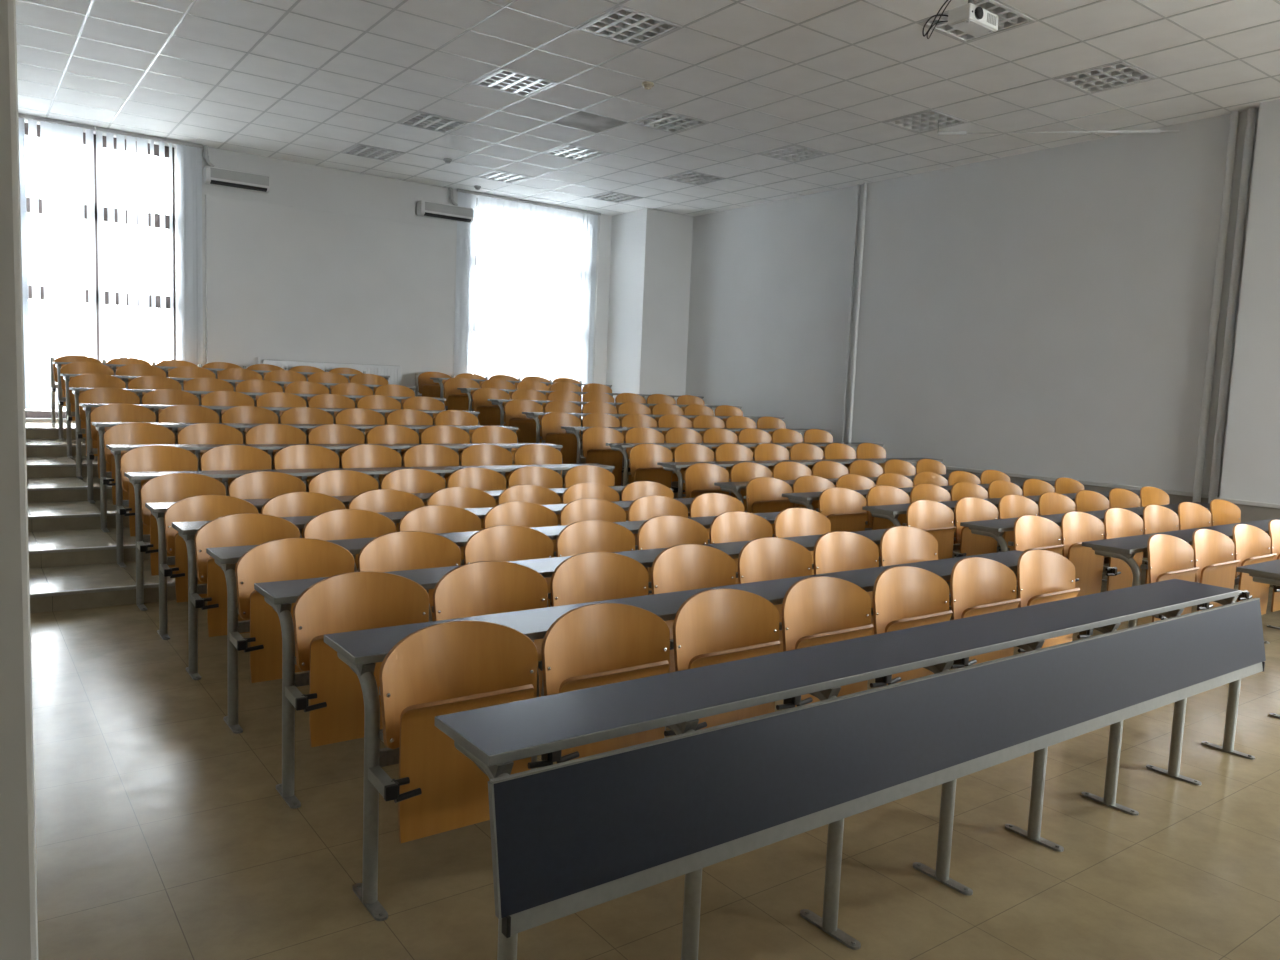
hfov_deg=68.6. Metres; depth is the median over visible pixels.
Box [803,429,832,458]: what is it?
seat
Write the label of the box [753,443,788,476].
seat
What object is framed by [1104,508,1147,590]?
seat
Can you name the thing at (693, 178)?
ceiling light
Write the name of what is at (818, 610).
seat
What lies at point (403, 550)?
seat
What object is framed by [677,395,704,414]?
seat
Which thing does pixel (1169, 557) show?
seat
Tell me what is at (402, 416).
seat
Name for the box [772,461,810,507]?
seat
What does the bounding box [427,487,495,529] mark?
seat
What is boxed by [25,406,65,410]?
ground
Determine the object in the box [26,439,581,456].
floor
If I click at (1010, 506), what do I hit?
seat
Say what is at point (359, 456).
seat
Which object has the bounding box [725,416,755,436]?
seat
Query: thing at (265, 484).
seat
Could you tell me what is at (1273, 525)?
seat
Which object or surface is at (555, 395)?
seat
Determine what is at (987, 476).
seat
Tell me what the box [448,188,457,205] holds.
pipe bend
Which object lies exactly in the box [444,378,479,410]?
seat
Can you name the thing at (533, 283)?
curtain
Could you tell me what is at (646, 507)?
seat
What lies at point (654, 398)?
seat
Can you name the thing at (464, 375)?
seat
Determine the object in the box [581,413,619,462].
seat
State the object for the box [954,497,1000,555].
seat
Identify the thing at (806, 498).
desk
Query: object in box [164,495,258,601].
seat
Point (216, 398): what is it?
seat
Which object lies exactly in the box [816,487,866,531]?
seat
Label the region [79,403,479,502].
desk
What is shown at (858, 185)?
pipe
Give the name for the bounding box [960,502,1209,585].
desk
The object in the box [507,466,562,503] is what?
seat
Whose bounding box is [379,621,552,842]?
seat
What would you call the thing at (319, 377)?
seat
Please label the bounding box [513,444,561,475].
seat
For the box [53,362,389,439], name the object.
desk
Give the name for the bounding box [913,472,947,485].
seat
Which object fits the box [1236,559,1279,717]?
desk
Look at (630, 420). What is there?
seat
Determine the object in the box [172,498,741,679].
desk
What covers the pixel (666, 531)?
seat
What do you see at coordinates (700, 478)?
seat
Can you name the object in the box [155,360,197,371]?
seat
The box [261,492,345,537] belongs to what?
seat
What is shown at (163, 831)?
floor
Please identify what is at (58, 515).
floor
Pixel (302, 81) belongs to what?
ceiling
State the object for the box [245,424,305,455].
seat
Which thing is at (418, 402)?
seat
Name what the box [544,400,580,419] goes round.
seat
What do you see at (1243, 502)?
trim
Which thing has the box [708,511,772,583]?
seat
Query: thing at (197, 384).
seat
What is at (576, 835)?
desk
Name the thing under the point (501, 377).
seat
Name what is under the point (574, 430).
desk
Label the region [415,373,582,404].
frame
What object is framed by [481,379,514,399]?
seat
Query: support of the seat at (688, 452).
attached to the desk at (621, 447)
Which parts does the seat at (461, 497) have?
backrest, seat panel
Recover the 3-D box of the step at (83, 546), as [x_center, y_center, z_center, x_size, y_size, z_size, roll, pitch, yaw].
[-1.233,0.555,9.689,11.430,0.399,0.953,-2,7,-36]
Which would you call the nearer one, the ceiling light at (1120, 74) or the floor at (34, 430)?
the ceiling light at (1120, 74)
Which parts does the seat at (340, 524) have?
backrest, seat panel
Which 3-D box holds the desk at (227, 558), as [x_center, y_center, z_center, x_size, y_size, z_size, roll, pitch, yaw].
[-0.331,0.678,5.429,3.934,0.766,0.499,-2,7,-36]
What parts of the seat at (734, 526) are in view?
seat panel, backrest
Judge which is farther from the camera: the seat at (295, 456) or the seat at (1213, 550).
the seat at (295, 456)
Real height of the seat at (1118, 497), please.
0.624 m
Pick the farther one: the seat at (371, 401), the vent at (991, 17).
the seat at (371, 401)
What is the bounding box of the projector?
[922,0,998,38]
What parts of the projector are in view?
plate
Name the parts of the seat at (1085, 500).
backrest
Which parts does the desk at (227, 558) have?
leg, foot plate, seat rail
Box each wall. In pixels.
[0,0,37,959]
[19,117,611,425]
[606,99,1279,503]
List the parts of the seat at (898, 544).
backrest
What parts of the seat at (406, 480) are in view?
backrest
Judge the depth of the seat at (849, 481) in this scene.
9.23 m
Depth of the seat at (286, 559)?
4.26 m
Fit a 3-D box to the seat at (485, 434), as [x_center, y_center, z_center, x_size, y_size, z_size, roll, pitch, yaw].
[-1.518,-0.224,9.799,0.541,0.674,0.209,-2,7,-36]
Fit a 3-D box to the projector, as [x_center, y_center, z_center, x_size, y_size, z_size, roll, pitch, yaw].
[2.257,-3.319,6.594,0.375,0.390,0.400,-2,7,-36]
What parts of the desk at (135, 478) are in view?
leg, foot plate, seat rail, leg, leg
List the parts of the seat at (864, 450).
backrest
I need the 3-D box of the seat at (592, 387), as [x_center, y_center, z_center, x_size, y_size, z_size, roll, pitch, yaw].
[-0.688,-1.194,14.883,0.568,0.674,0.178,-2,7,-36]
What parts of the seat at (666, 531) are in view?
seat panel, backrest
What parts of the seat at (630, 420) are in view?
backrest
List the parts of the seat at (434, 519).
backrest, seat panel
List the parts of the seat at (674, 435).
seat panel, backrest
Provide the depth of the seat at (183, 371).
11.43 m
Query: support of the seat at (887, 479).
attached to the desk at (734, 487)
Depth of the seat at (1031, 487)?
9.56 m
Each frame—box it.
[50,357,365,423]
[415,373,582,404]
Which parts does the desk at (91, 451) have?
leg, leg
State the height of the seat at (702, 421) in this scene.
0.674 m
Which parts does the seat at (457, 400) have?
seat panel, backrest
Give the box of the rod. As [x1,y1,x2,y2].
[938,121,1179,134]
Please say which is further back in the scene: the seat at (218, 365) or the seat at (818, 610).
the seat at (218, 365)
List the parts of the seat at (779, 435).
backrest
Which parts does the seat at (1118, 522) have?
backrest, seat panel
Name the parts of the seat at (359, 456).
backrest, seat panel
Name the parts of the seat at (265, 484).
backrest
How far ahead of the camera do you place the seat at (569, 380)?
15.66 m
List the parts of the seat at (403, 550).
backrest, seat panel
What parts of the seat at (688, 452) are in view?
seat panel, backrest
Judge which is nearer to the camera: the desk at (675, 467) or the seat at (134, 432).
the seat at (134, 432)
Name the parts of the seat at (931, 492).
backrest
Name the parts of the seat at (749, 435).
backrest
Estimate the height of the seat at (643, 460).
0.674 m
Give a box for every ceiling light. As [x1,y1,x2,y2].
[342,144,403,160]
[397,112,469,133]
[472,68,557,97]
[476,170,533,183]
[543,144,609,161]
[577,6,681,47]
[587,192,640,202]
[631,111,708,133]
[663,171,724,185]
[758,145,829,162]
[883,110,967,133]
[919,0,1035,42]
[1054,61,1156,93]
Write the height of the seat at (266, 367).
0.624 m
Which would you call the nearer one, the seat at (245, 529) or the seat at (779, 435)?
the seat at (245, 529)
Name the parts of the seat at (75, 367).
seat panel, backrest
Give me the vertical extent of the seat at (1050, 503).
0.624 m
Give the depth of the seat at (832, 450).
11.67 m
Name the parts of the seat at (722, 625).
backrest, seat panel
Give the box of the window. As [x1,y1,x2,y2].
[25,123,175,417]
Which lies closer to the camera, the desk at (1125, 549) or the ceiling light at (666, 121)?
the desk at (1125, 549)
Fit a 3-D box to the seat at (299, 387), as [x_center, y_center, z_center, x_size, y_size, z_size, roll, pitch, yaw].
[-4.023,-0.854,11.328,0.535,0.674,0.178,-2,7,-36]
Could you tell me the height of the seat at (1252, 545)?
0.624 m
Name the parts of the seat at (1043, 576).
backrest, seat panel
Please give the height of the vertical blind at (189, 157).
3.508 m
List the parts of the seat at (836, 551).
backrest, seat panel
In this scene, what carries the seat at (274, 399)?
attached to the desk at (75, 390)
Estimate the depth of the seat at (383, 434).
9.20 m
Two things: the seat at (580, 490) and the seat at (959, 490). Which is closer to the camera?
the seat at (580, 490)
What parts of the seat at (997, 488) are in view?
backrest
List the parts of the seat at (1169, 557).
backrest, seat panel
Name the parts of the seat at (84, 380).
seat panel, backrest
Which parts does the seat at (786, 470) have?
backrest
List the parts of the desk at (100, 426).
leg, seat rail, leg, leg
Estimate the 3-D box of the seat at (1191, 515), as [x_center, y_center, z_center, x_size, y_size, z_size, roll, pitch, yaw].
[4.583,0.503,7.757,0.574,0.624,0.209,-2,7,-36]
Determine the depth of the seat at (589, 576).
4.33 m
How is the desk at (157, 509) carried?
on the floor at (163, 831)
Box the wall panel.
[205,194,455,394]
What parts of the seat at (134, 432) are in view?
seat panel, backrest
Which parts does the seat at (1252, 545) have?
backrest, seat panel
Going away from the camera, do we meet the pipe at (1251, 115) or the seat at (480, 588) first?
the seat at (480, 588)
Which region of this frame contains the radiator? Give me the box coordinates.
[256,357,400,384]
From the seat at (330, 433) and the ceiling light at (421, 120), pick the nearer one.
the seat at (330, 433)
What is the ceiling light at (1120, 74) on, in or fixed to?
attached to the ceiling
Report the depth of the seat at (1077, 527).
6.75 m
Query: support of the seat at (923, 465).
attached to the desk at (675, 467)
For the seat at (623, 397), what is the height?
0.674 m
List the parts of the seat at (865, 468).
backrest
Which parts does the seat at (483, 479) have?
backrest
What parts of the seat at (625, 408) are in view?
backrest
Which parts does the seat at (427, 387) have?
seat panel, backrest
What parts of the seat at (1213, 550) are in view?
backrest, seat panel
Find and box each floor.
[26,422,582,438]
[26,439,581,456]
[26,455,623,477]
[27,467,628,501]
[28,483,677,531]
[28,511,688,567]
[30,543,1279,959]
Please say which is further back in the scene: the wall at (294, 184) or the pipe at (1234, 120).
the wall at (294, 184)
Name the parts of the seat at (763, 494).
backrest, seat panel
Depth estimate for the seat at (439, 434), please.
9.52 m
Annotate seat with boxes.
[53,355,102,406]
[60,362,113,420]
[68,374,125,436]
[78,387,139,455]
[90,403,155,477]
[103,422,174,504]
[106,358,150,369]
[116,364,165,381]
[120,445,197,536]
[128,376,181,396]
[140,473,225,575]
[142,389,198,412]
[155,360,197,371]
[158,405,218,431]
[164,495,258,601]
[168,366,215,383]
[177,423,242,455]
[183,378,233,397]
[194,513,299,636]
[200,445,271,484]
[201,391,254,414]
[202,362,242,374]
[217,368,262,386]
[221,406,277,433]
[228,471,305,513]
[235,379,282,399]
[235,538,354,682]
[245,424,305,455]
[247,364,283,375]
[256,392,306,415]
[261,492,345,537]
[264,370,306,388]
[274,445,338,483]
[280,407,332,433]
[284,381,329,400]
[288,366,324,377]
[293,571,428,746]
[303,509,395,571]
[308,372,348,390]
[308,394,354,416]
[308,424,364,455]
[308,470,378,508]
[329,368,362,380]
[331,383,372,404]
[335,408,384,434]
[341,444,401,485]
[348,489,424,531]
[350,374,387,393]
[357,395,400,422]
[358,531,460,620]
[366,425,418,466]
[375,384,414,407]
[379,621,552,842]
[381,469,444,505]
[386,409,432,439]
[399,505,480,564]
[403,396,444,423]
[403,444,458,483]
[418,372,451,405]
[421,425,469,465]
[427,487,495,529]
[432,561,547,696]
[434,410,478,437]
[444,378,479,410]
[447,467,505,505]
[455,373,486,387]
[460,444,512,485]
[462,525,553,606]
[471,426,516,464]
[472,388,509,425]
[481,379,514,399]
[483,502,557,556]
[489,375,518,389]
[498,485,559,525]
[504,399,542,442]
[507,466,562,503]
[511,389,546,411]
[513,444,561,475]
[516,381,548,400]
[521,376,550,390]
[538,603,675,763]
[540,412,580,463]
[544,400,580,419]
[547,390,580,407]
[548,552,648,606]
[550,382,580,396]
[552,378,580,387]
[554,520,634,556]
[558,498,625,525]
[562,483,619,503]
[563,465,614,487]
[581,383,611,401]
[581,392,613,412]
[581,401,616,424]
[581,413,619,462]
[581,427,623,485]
[615,393,645,413]
[618,402,650,440]
[620,414,656,462]
[621,481,673,519]
[624,427,663,482]
[626,496,687,544]
[628,444,677,492]
[635,515,707,594]
[647,394,675,413]
[648,544,735,672]
[652,403,682,426]
[658,414,691,440]
[664,428,701,481]
[670,588,794,730]
[672,443,713,497]
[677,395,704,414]
[682,463,728,512]
[684,404,713,426]
[688,493,744,538]
[692,415,724,440]
[702,428,737,460]
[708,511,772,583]
[714,443,752,497]
[715,405,742,426]
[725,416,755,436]
[729,462,771,510]
[736,537,811,651]
[738,428,770,460]
[743,477,791,533]
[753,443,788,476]
[757,416,785,440]
[771,429,802,459]
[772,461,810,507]
[773,508,830,574]
[779,576,886,706]
[789,443,823,475]
[793,476,834,510]
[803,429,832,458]
[812,461,847,486]
[812,531,878,634]
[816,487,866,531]
[824,443,855,473]
[836,474,874,527]
[849,460,882,485]
[856,443,885,473]
[866,485,909,556]
[871,566,964,684]
[876,473,912,502]
[879,526,949,602]
[884,459,914,486]
[902,500,961,581]
[910,484,955,534]
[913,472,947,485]
[915,459,945,474]
[948,471,979,499]
[949,557,1025,668]
[950,482,987,550]
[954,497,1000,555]
[980,470,1009,492]
[988,480,1021,537]
[998,495,1037,550]
[1008,515,1063,598]
[1017,549,1089,652]
[1023,479,1053,512]
[1038,492,1074,544]
[1055,477,1083,509]
[1061,511,1114,596]
[1075,490,1108,556]
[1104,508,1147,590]
[1109,488,1143,534]
[1140,486,1168,519]
[1140,534,1206,621]
[1143,505,1178,583]
[1178,502,1210,547]
[1192,529,1246,611]
[1210,499,1240,540]
[1232,524,1279,614]
[1268,520,1279,611]
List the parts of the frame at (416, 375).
leg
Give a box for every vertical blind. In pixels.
[18,113,96,409]
[95,126,202,365]
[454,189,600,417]
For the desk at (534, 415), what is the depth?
11.59 m
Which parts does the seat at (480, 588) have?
backrest, seat panel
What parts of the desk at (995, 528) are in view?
leg, seat rail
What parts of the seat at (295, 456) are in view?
backrest, seat panel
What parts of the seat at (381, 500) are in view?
backrest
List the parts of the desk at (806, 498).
leg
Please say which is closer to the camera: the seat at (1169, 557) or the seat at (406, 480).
the seat at (1169, 557)
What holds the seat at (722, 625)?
attached to the desk at (360, 650)
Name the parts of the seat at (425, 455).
backrest, seat panel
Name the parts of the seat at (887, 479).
backrest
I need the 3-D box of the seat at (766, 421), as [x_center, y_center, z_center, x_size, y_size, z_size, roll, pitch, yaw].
[1.860,-0.568,13.404,0.568,0.674,0.178,-2,7,-36]
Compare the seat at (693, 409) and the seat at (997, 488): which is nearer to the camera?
the seat at (997, 488)
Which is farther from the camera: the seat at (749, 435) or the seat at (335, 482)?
the seat at (749, 435)
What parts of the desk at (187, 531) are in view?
leg, foot plate, seat rail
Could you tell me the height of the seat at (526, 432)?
0.674 m
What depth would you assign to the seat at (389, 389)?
12.02 m
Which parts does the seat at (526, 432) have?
backrest, seat panel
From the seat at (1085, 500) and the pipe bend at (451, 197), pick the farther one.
the pipe bend at (451, 197)
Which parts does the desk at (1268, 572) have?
leg, foot plate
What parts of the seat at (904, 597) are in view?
backrest, seat panel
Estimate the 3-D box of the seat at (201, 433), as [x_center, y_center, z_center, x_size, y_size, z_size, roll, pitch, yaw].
[-3.737,-0.154,8.176,0.541,0.674,0.209,-2,7,-36]
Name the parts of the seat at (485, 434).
backrest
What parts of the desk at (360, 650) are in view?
leg, foot plate, seat rail, leg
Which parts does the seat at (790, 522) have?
backrest, seat panel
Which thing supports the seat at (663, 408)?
attached to the desk at (499, 402)
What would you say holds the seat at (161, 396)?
attached to the desk at (75, 390)
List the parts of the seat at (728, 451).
seat panel, backrest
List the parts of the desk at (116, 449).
leg, foot plate, seat rail, leg, leg, leg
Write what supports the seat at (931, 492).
attached to the desk at (806, 498)
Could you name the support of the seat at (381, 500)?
attached to the desk at (157, 509)
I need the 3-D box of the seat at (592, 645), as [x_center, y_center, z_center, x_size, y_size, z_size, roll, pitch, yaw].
[-0.108,0.757,3.255,0.541,0.624,0.209,-2,7,-36]
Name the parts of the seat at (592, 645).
backrest, seat panel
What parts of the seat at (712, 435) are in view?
backrest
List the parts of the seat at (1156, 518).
seat panel, backrest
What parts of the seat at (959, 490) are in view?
backrest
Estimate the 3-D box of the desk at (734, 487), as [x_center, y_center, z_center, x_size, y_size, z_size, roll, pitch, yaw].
[2.490,0.377,9.632,4.167,0.766,0.499,-2,7,-36]
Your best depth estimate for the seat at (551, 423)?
11.35 m
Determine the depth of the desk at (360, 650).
3.06 m
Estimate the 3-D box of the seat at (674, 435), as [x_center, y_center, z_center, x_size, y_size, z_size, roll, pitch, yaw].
[0.524,-0.288,11.293,0.574,0.674,0.209,-2,7,-36]
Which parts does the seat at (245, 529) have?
seat panel, backrest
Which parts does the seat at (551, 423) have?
backrest, seat panel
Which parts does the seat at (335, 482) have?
backrest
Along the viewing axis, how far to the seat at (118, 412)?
8.58 m
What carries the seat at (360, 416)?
attached to the desk at (91, 451)
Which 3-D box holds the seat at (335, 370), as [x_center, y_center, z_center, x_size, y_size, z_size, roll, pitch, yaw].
[-4.208,-1.294,13.425,0.535,0.624,0.178,-2,7,-36]
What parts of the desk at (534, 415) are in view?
leg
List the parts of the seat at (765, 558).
backrest, seat panel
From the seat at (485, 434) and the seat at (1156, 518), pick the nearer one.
the seat at (1156, 518)
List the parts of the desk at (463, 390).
leg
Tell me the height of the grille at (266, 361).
0.008 m
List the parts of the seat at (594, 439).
backrest, seat panel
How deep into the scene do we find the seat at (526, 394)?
13.18 m
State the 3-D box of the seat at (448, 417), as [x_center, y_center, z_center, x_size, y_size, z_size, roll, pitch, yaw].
[-2.065,-0.444,10.532,0.535,0.674,0.178,-2,7,-36]
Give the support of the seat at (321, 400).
attached to the desk at (75, 390)
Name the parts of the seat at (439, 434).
backrest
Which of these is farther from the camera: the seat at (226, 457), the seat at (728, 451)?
the seat at (728, 451)
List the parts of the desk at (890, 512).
leg, seat rail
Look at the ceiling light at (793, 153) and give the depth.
11.58 m
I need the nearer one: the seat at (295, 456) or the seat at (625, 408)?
the seat at (295, 456)
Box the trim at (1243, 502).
[856,458,1279,508]
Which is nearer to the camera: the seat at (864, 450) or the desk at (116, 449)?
the desk at (116, 449)
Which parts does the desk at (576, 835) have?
leg, leg, leg, foot plate, trim, leg, foot plate, leg, foot plate, leg, foot plate, leg, foot plate, leg, foot plate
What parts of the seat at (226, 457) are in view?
backrest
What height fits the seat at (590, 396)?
0.674 m
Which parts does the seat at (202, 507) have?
seat panel, backrest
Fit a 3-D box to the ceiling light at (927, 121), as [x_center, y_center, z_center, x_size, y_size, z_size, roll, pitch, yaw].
[3.047,-3.874,10.000,0.624,0.122,0.624,-2,7,-36]
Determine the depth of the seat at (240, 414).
9.27 m
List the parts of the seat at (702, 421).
backrest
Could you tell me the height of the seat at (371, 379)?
0.674 m
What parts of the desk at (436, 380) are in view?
leg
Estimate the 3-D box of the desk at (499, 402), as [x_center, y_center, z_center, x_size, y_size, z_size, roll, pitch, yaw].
[-0.158,-0.641,13.208,4.167,0.874,0.511,-2,7,-36]
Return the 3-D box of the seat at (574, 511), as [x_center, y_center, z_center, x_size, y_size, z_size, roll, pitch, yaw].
[-0.312,0.446,6.316,0.541,0.624,0.209,-2,7,-36]
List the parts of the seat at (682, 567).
seat panel, backrest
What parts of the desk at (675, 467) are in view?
leg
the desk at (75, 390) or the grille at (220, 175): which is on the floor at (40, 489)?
the desk at (75, 390)
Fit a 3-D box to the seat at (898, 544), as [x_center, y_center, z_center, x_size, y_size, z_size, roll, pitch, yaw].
[1.599,0.597,5.574,0.541,0.624,0.209,-2,7,-36]
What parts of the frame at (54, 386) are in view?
leg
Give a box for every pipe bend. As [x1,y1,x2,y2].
[203,145,214,166]
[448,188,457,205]
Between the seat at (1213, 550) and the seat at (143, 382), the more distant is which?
the seat at (143, 382)
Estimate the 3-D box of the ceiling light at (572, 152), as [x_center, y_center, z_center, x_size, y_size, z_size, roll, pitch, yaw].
[-0.813,-4.226,11.968,0.624,0.122,0.624,-2,7,-36]
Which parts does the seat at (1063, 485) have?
backrest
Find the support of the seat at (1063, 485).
attached to the desk at (806, 498)
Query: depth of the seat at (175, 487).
6.38 m
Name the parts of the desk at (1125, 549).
leg, seat rail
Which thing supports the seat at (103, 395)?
attached to the desk at (75, 390)
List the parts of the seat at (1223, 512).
backrest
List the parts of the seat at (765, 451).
backrest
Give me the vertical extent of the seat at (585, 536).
0.624 m
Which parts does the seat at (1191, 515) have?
backrest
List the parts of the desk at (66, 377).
leg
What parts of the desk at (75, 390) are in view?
leg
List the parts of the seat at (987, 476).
backrest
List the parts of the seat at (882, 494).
backrest, seat panel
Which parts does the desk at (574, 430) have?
leg, leg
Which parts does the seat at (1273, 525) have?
backrest, seat panel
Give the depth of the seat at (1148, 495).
9.23 m
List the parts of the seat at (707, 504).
backrest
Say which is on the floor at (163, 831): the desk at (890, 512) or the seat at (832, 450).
the desk at (890, 512)
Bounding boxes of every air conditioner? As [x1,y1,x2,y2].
[203,166,269,192]
[416,200,473,222]
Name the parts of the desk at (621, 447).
leg, seat rail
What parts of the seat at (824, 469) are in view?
backrest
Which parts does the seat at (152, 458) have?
seat panel, backrest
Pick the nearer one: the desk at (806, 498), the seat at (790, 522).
the seat at (790, 522)
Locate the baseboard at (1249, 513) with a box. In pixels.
[914,466,1279,575]
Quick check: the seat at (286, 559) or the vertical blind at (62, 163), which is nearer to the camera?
the seat at (286, 559)
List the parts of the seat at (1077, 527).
backrest, seat panel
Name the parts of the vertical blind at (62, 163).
head rail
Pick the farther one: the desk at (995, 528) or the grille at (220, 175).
the grille at (220, 175)
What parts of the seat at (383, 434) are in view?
backrest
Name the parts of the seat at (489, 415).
backrest, seat panel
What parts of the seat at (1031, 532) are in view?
backrest, seat panel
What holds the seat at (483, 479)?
attached to the desk at (135, 478)
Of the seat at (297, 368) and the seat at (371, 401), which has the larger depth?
the seat at (297, 368)
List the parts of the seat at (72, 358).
seat panel, backrest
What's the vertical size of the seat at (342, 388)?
0.674 m
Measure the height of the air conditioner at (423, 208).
0.219 m
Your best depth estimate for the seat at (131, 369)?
11.10 m
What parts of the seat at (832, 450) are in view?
backrest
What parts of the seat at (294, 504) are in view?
backrest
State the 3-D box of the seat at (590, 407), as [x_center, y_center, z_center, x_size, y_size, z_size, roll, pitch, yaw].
[-0.558,-0.727,12.749,0.568,0.674,0.178,-2,7,-36]
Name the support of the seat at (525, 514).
attached to the desk at (187, 531)
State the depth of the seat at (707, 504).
7.02 m
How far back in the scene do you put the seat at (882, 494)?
8.14 m
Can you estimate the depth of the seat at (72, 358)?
11.45 m
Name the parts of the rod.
rod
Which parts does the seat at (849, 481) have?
backrest, seat panel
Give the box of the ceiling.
[16,0,1279,216]
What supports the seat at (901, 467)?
attached to the desk at (675, 467)
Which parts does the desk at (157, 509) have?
leg, foot plate, seat rail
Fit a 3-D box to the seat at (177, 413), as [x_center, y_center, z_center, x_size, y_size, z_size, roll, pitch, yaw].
[-4.283,-0.374,8.909,0.535,0.674,0.178,-2,7,-36]
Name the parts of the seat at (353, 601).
seat panel, backrest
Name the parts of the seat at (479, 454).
backrest, seat panel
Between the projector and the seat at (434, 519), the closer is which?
the seat at (434, 519)
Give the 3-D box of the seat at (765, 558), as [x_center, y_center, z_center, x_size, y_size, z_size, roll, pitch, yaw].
[0.711,0.625,4.925,0.541,0.624,0.209,-2,7,-36]
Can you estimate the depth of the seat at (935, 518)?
7.14 m
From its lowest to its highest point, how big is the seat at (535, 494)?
0.624 m
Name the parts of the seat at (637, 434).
seat panel, backrest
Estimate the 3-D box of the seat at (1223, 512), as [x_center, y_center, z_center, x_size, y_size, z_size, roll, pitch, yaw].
[5.053,0.488,8.101,0.574,0.624,0.209,-2,7,-36]
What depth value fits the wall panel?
13.50 m
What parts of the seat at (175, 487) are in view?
seat panel, backrest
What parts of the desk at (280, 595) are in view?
leg, foot plate, seat rail, leg, leg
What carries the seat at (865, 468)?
attached to the desk at (675, 467)
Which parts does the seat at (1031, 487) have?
backrest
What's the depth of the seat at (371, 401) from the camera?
10.97 m
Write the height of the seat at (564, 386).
0.674 m
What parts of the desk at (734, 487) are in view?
leg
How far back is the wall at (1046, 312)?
11.36 m
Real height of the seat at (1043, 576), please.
0.624 m
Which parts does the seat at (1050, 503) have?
backrest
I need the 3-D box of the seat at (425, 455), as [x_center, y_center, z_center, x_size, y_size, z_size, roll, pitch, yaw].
[-1.870,0.023,8.427,0.541,0.674,0.209,-2,7,-36]
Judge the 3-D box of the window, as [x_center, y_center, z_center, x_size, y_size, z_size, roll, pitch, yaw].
[-7.359,-2.573,11.770,2.760,3.587,0.090,-2,7,-36]
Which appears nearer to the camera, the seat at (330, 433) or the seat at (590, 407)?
the seat at (330, 433)
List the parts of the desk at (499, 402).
leg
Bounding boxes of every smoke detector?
[443,158,451,163]
[642,81,653,88]
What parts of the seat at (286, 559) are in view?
seat panel, backrest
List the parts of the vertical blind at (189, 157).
head rail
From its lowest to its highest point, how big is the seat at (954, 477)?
0.624 m
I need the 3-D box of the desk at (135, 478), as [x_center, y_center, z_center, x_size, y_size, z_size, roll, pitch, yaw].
[-1.860,0.356,7.505,3.934,0.874,0.511,-2,7,-36]
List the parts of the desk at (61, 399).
leg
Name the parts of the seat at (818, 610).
backrest, seat panel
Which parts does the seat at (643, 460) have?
backrest, seat panel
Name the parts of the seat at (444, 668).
backrest, seat panel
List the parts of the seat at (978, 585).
backrest, seat panel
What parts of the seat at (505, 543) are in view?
backrest, seat panel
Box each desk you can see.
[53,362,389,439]
[60,374,415,457]
[69,387,445,478]
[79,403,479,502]
[92,422,517,531]
[106,443,562,567]
[124,464,614,610]
[145,486,672,639]
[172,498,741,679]
[206,512,826,733]
[254,529,950,808]
[324,550,1092,920]
[430,377,611,439]
[434,579,1265,959]
[457,388,703,442]
[488,399,741,442]
[522,412,783,484]
[561,426,830,500]
[606,442,883,491]
[657,458,942,515]
[714,473,980,504]
[782,481,1054,530]
[862,489,1143,607]
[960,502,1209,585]
[1082,518,1279,643]
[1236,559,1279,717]
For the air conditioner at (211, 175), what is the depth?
12.51 m
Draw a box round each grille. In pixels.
[210,167,268,185]
[263,359,392,365]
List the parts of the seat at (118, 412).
seat panel, backrest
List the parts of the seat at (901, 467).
backrest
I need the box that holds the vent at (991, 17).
[987,13,996,25]
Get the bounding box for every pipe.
[841,184,859,441]
[847,183,866,441]
[1192,111,1239,501]
[1208,107,1256,502]
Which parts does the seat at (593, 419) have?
backrest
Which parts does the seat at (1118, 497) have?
backrest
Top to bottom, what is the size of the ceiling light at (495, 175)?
0.122 m
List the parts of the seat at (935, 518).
backrest, seat panel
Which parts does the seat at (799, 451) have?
backrest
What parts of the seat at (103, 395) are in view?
seat panel, backrest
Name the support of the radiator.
on the floor at (34, 430)
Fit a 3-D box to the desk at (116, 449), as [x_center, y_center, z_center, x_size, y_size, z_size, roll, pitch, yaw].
[-2.396,0.137,8.228,3.934,0.874,0.511,-2,7,-36]
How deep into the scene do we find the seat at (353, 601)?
3.58 m
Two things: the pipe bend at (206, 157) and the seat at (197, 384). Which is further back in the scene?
the pipe bend at (206, 157)
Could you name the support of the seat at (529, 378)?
attached to the frame at (416, 375)
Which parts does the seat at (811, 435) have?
backrest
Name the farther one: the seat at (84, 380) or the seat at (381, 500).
the seat at (84, 380)
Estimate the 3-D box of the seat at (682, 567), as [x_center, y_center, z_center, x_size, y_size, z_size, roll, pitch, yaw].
[0.268,0.639,4.600,0.541,0.624,0.209,-2,7,-36]

